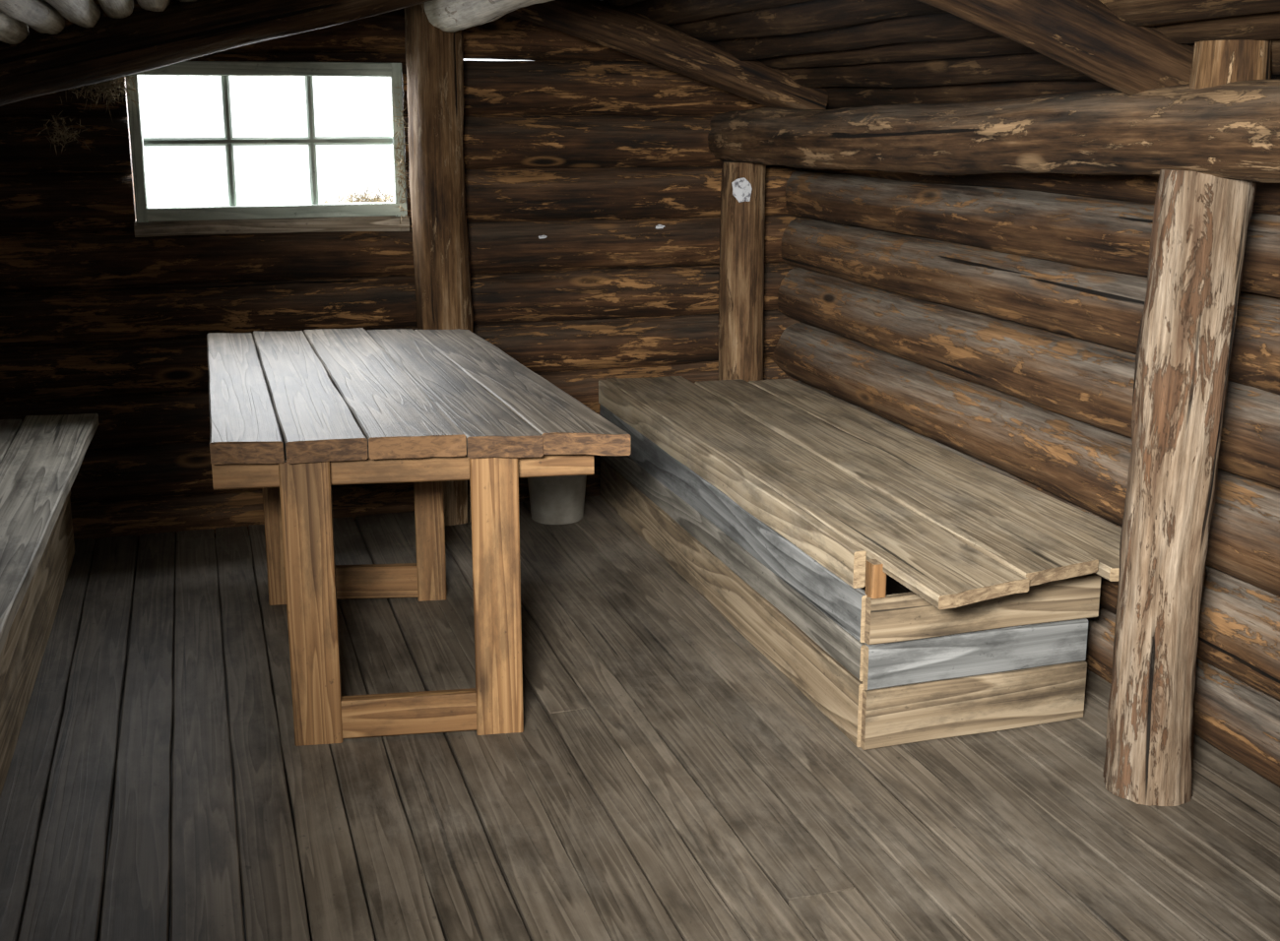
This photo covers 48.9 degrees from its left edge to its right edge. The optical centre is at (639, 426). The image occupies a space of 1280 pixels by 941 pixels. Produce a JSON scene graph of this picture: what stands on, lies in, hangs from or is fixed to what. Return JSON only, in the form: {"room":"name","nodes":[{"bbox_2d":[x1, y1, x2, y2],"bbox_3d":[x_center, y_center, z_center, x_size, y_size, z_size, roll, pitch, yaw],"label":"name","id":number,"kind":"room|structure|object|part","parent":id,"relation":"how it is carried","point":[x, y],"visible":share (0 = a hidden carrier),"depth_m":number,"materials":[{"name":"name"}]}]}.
{"room":"log cabin interior","nodes":[
{"label":"log cabin interior","id":0,"kind":"room"},
{"bbox_2d":[0,0,800,545],"bbox_3d":[-1.073,-0.710,5.631,4.030,2.338,0.235,-4,13,-17],"label":"wall","id":1,"kind":"structure","parent":0,"point":[588,147],"depth_m":5.55,"materials":[{"name":"brown wood"}]},
{"bbox_2d":[37,110,91,155],"bbox_3d":[-2.079,-1.056,5.076,0.192,0.167,0.115,-4,13,-17],"label":"moss tuft","id":2,"kind":"object","parent":1,"relation":"attached to","point":[57,130],"visible":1,"depth_m":5.07,"materials":[{"name":"brown plant"}]},
{"bbox_2d":[60,75,150,123],"bbox_3d":[-1.938,-1.232,5.077,0.357,0.276,0.154,-4,13,-17],"label":"moss tuft","id":3,"kind":"object","parent":1,"relation":"attached to","point":[106,86],"visible":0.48,"depth_m":5.08,"materials":[{"name":"brown plant"}]},
{"bbox_2d":[125,53,409,237],"bbox_3d":[-1.420,-1.083,5.405,1.065,0.681,0.176,-4,13,-17],"label":"window","id":4,"kind":"structure","parent":1,"relation":"in","point":[233,219],"depth_m":5.34,"materials":[{"name":"wood"},{"name":"grey painted wood"}]},
{"bbox_3d":[-1.421,-0.786,5.474,1.025,0.070,0.173,-4,13,-17],"label":"sill","id":5,"kind":"part","parent":4,"relation":"part of","materials":[{"name":"brown wood"}]},
{"bbox_2d":[324,184,393,202],"bbox_3d":[-1.064,-0.884,5.619,0.486,0.182,0.135,-4,13,-17],"label":"moss tuft","id":6,"kind":"object","parent":4,"relation":"on","point":[367,200],"visible":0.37,"depth_m":5.60,"materials":[{"name":"beige plant"}]},
{"bbox_2d":[388,93,409,230],"bbox_3d":[-0.917,-1.039,5.455,0.103,0.569,0.103,8,15,31],"label":"moss tuft","id":7,"kind":"object","parent":4,"relation":"attached to","point":[397,146],"visible":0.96,"depth_m":5.46,"materials":[{"name":"brown plant"}]},
{"bbox_2d":[0,495,1279,940],"bbox_3d":[0.057,1.126,2.478,4.180,0.052,7.700,-4,13,-17],"label":"floor","id":8,"kind":"structure","parent":0,"point":[664,779],"depth_m":3.38,"materials":[{"name":"brown wood"}]},
{"bbox_2d":[0,413,98,797],"bbox_3d":[-1.863,0.553,3.722,0.681,0.514,3.219,-4,13,-17],"label":"bench","id":9,"kind":"object","parent":8,"relation":"on","point":[41,457],"visible":1,"depth_m":4.14,"materials":[{"name":"grey wood"}]},
{"bbox_3d":[-1.673,0.577,3.738,0.038,0.462,3.121,-4,13,-16],"label":"panel","id":10,"kind":"part","parent":9,"relation":"part of","materials":[{"name":"wood"}]},
{"bbox_2d":[206,327,630,746],"bbox_3d":[-0.814,0.237,4.433,1.012,0.824,2.040,-4,13,-17],"label":"wooden table","id":11,"kind":"object","parent":8,"relation":"on","point":[295,416],"visible":1,"depth_m":3.69,"materials":[{"name":"brown wood"}]},
{"bbox_3d":[-1.193,0.220,4.652,0.101,0.761,0.052,-2,13,-9],"label":"leg","id":12,"kind":"part","parent":11,"relation":"part of","materials":[{"name":"orange wood"}]},
{"bbox_3d":[-0.842,0.454,3.615,0.125,0.761,0.051,-2,13,-9],"label":"leg","id":13,"kind":"part","parent":11,"relation":"part of","materials":[{"name":"orange wood"}]},
{"bbox_3d":[-0.705,0.211,4.691,0.097,0.761,0.051,-2,13,-8],"label":"leg","id":14,"kind":"part","parent":11,"relation":"part of","materials":[{"name":"orange wood"}]},
{"bbox_3d":[-0.374,0.440,3.678,0.123,0.761,0.051,-2,13,-9],"label":"leg","id":15,"kind":"part","parent":11,"relation":"part of","materials":[{"name":"orange wood"}]},
{"bbox_2d":[404,2,473,526],"bbox_3d":[-0.768,-0.642,5.476,0.232,2.081,0.227,-4,13,-17],"label":"log post","id":16,"kind":"object","parent":8,"relation":"on","point":[434,57],"visible":0.61,"depth_m":5.33,"materials":[{"name":"brown wood"}]},
{"bbox_2d":[527,474,586,524],"bbox_3d":[-0.334,0.246,5.679,0.268,0.258,0.268,-4,13,-17],"label":"bucket","id":17,"kind":"object","parent":8,"relation":"on","point":[557,499],"visible":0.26,"depth_m":5.59,"materials":[{"name":"grey metal"}]},
{"bbox_2d":[718,161,766,382],"bbox_3d":[0.428,-0.405,5.956,0.191,1.405,0.190,-4,13,-17],"label":"log post","id":18,"kind":"object","parent":8,"relation":"on","point":[741,224],"visible":0.63,"depth_m":5.83,"materials":[{"name":"brown wood"}]},
{"bbox_2d":[731,178,751,202],"bbox_3d":[0.414,-0.959,5.722,0.082,0.101,0.010,0,13,-1],"label":"paper scrap","id":19,"kind":"object","parent":18,"relation":"attached to","point":[741,188],"visible":1,"depth_m":5.72,"materials":[{"name":"white paper"}]},
{"bbox_2d":[598,376,1121,750],"bbox_3d":[0.615,0.320,4.752,0.818,0.520,2.827,-4,13,-17],"label":"bench","id":20,"kind":"object","parent":8,"relation":"on","point":[772,499],"visible":0.94,"depth_m":3.92,"materials":[{"name":"brown wood"}]},
{"bbox_3d":[0.210,0.483,4.808,0.031,0.178,2.510,-4,13,-17],"label":"panel","id":21,"kind":"part","parent":20,"relation":"part of","materials":[{"name":"beige wood"}]},
{"bbox_3d":[0.204,0.112,4.760,0.040,0.104,2.440,-4,13,-17],"label":"rail","id":22,"kind":"part","parent":20,"relation":"part of","materials":[{"name":"brown wood"}]},
{"bbox_3d":[0.211,0.232,4.762,0.030,0.131,2.490,-4,13,-17],"label":"panel","id":23,"kind":"part","parent":20,"relation":"part of","materials":[{"name":"beige wood"}]},
{"bbox_3d":[0.211,0.345,4.782,0.031,0.101,2.500,-4,13,-17],"label":"panel","id":24,"kind":"part","parent":20,"relation":"part of","materials":[{"name":"grey wood"}]},
{"bbox_3d":[0.599,0.411,3.581,0.040,0.140,0.045,-4,13,-17],"label":"corner post","id":25,"kind":"part","parent":20,"relation":"part of","materials":[{"name":"orange wood"}]},
{"bbox_3d":[0.889,0.735,3.724,0.657,0.164,0.031,-4,13,-17],"label":"panel","id":26,"kind":"part","parent":20,"relation":"part of","materials":[{"name":"beige wood"}]},
{"bbox_3d":[0.886,0.595,3.695,0.650,0.119,0.029,-4,13,-17],"label":"panel","id":27,"kind":"part","parent":20,"relation":"part of","materials":[{"name":"grey wood"}]},
{"bbox_3d":[0.901,0.472,3.674,0.678,0.123,0.031,-4,13,-17],"label":"panel","id":28,"kind":"part","parent":20,"relation":"part of","materials":[{"name":"beige wood"}]},
{"bbox_2d":[1102,169,1256,806],"bbox_3d":[1.240,0.157,3.283,0.214,1.489,0.214,0,13,0],"label":"log post","id":29,"kind":"object","parent":8,"relation":"on","point":[1200,224],"visible":0.99,"depth_m":3.19,"materials":[{"name":"brown wood"}]},
{"bbox_2d":[707,79,1279,183],"bbox_3d":[1.410,-0.533,2.570,0.245,0.355,7.354,-4,13,-17],"label":"beam","id":30,"kind":"structure","parent":29,"relation":"on","point":[1230,130],"depth_m":3.54,"materials":[{"name":"brown wood"}]},
{"bbox_2d":[507,0,828,109],"bbox_3d":[0.067,-1.409,5.245,1.356,0.556,0.160,-4,13,-17],"label":"rafter","id":31,"kind":"object","parent":30,"relation":"on","point":[632,33],"visible":0.84,"depth_m":5.20,"materials":[{"name":"brown wood"}]},
{"bbox_2d":[424,0,552,32],"bbox_3d":[0.340,-0.831,1.929,0.206,0.229,6.931,-4,13,-17],"label":"ridge beam","id":32,"kind":"structure","parent":31,"relation":"attached to","point":[449,16],"depth_m":4.58,"materials":[{"name":"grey wood"}]},
{"bbox_2d":[917,0,1193,95],"bbox_3d":[0.717,-0.934,3.034,1.208,0.516,0.155,-4,13,-19],"label":"rafter","id":33,"kind":"object","parent":30,"relation":"on","point":[1085,36],"visible":0.81,"depth_m":3.09,"materials":[{"name":"brown wood"}]},
{"bbox_2d":[1189,39,1272,89],"bbox_3d":[1.272,-0.775,3.034,0.166,0.105,0.167,-4,13,-17],"label":"block","id":34,"kind":"object","parent":30,"relation":"on","point":[1215,63],"visible":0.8,"depth_m":2.97,"materials":[{"name":"brown wood"}]},
{"bbox_2d":[599,0,1279,109],"bbox_3d":[0.010,-0.822,2.076,4.365,0.916,7.603,-4,13,-17],"label":"ceiling","id":35,"kind":"structure","parent":0,"point":[862,52],"depth_m":4.24,"materials":[{"name":"brown wood"}]},
{"bbox_2d":[769,166,1279,787],"bbox_3d":[1.775,0.231,2.861,0.274,1.597,7.550,-4,13,-17],"label":"wall","id":36,"kind":"structure","parent":0,"point":[992,321],"depth_m":4.23,"materials":[{"name":"brown wood"}]},
{"bbox_3d":[-1.770,0.375,1.741,0.248,1.788,7.550,-4,13,-17],"label":"wall","id":37,"kind":"structure","parent":0,"visible":0},
{"bbox_2d":[0,0,432,105],"bbox_3d":[-1.647,-1.234,4.613,1.954,0.659,0.196,-4,13,-17],"label":"rafter","id":38,"kind":"object","parent":37,"relation":"attached to","point":[77,56],"visible":0.92,"depth_m":4.56,"materials":[{"name":"brown wood"}]},
{"bbox_2d":[0,12,28,44],"bbox_3d":[-1.766,-1.109,3.779,0.102,0.108,1.561,-4,13,-17],"label":"pole","id":39,"kind":"object","parent":38,"relation":"on","point":[13,31],"visible":0.61,"depth_m":4.15,"materials":[{"name":"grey wood"}]},
{"bbox_2d":[0,0,64,34],"bbox_3d":[-1.659,-1.135,3.786,0.105,0.103,1.521,-4,13,-17],"label":"pole","id":40,"kind":"object","parent":38,"relation":"on","point":[40,16],"visible":0.94,"depth_m":3.77,"materials":[{"name":"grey wood"}]},
{"bbox_2d":[44,0,100,27],"bbox_3d":[-1.553,-1.167,3.811,0.102,0.101,1.515,-4,13,-17],"label":"pole","id":41,"kind":"object","parent":38,"relation":"on","point":[83,13],"visible":1,"depth_m":3.93,"materials":[{"name":"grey wood"}]},
{"bbox_2d":[97,0,133,18],"bbox_3d":[-1.461,-1.207,3.858,0.100,0.096,1.564,-4,13,-17],"label":"pole","id":42,"kind":"object","parent":38,"relation":"on","point":[115,9],"visible":0.95,"depth_m":4.22,"materials":[{"name":"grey wood"}]},
{"bbox_2d":[136,0,170,11],"bbox_3d":[-1.356,-1.242,3.884,0.108,0.112,1.564,-4,13,-17],"label":"pole","id":43,"kind":"object","parent":38,"relation":"on","point":[149,5],"visible":0.93,"depth_m":4.35,"materials":[{"name":"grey wood"}]},
{"bbox_2d":[179,0,196,1],"bbox_3d":[-1.253,-1.275,3.910,0.099,0.100,1.564,-4,13,-17],"label":"pole","id":44,"kind":"object","parent":38,"relation":"on","point":[179,0],"visible":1,"depth_m":4.58,"materials":[{"name":"brown wood"}]}
]}

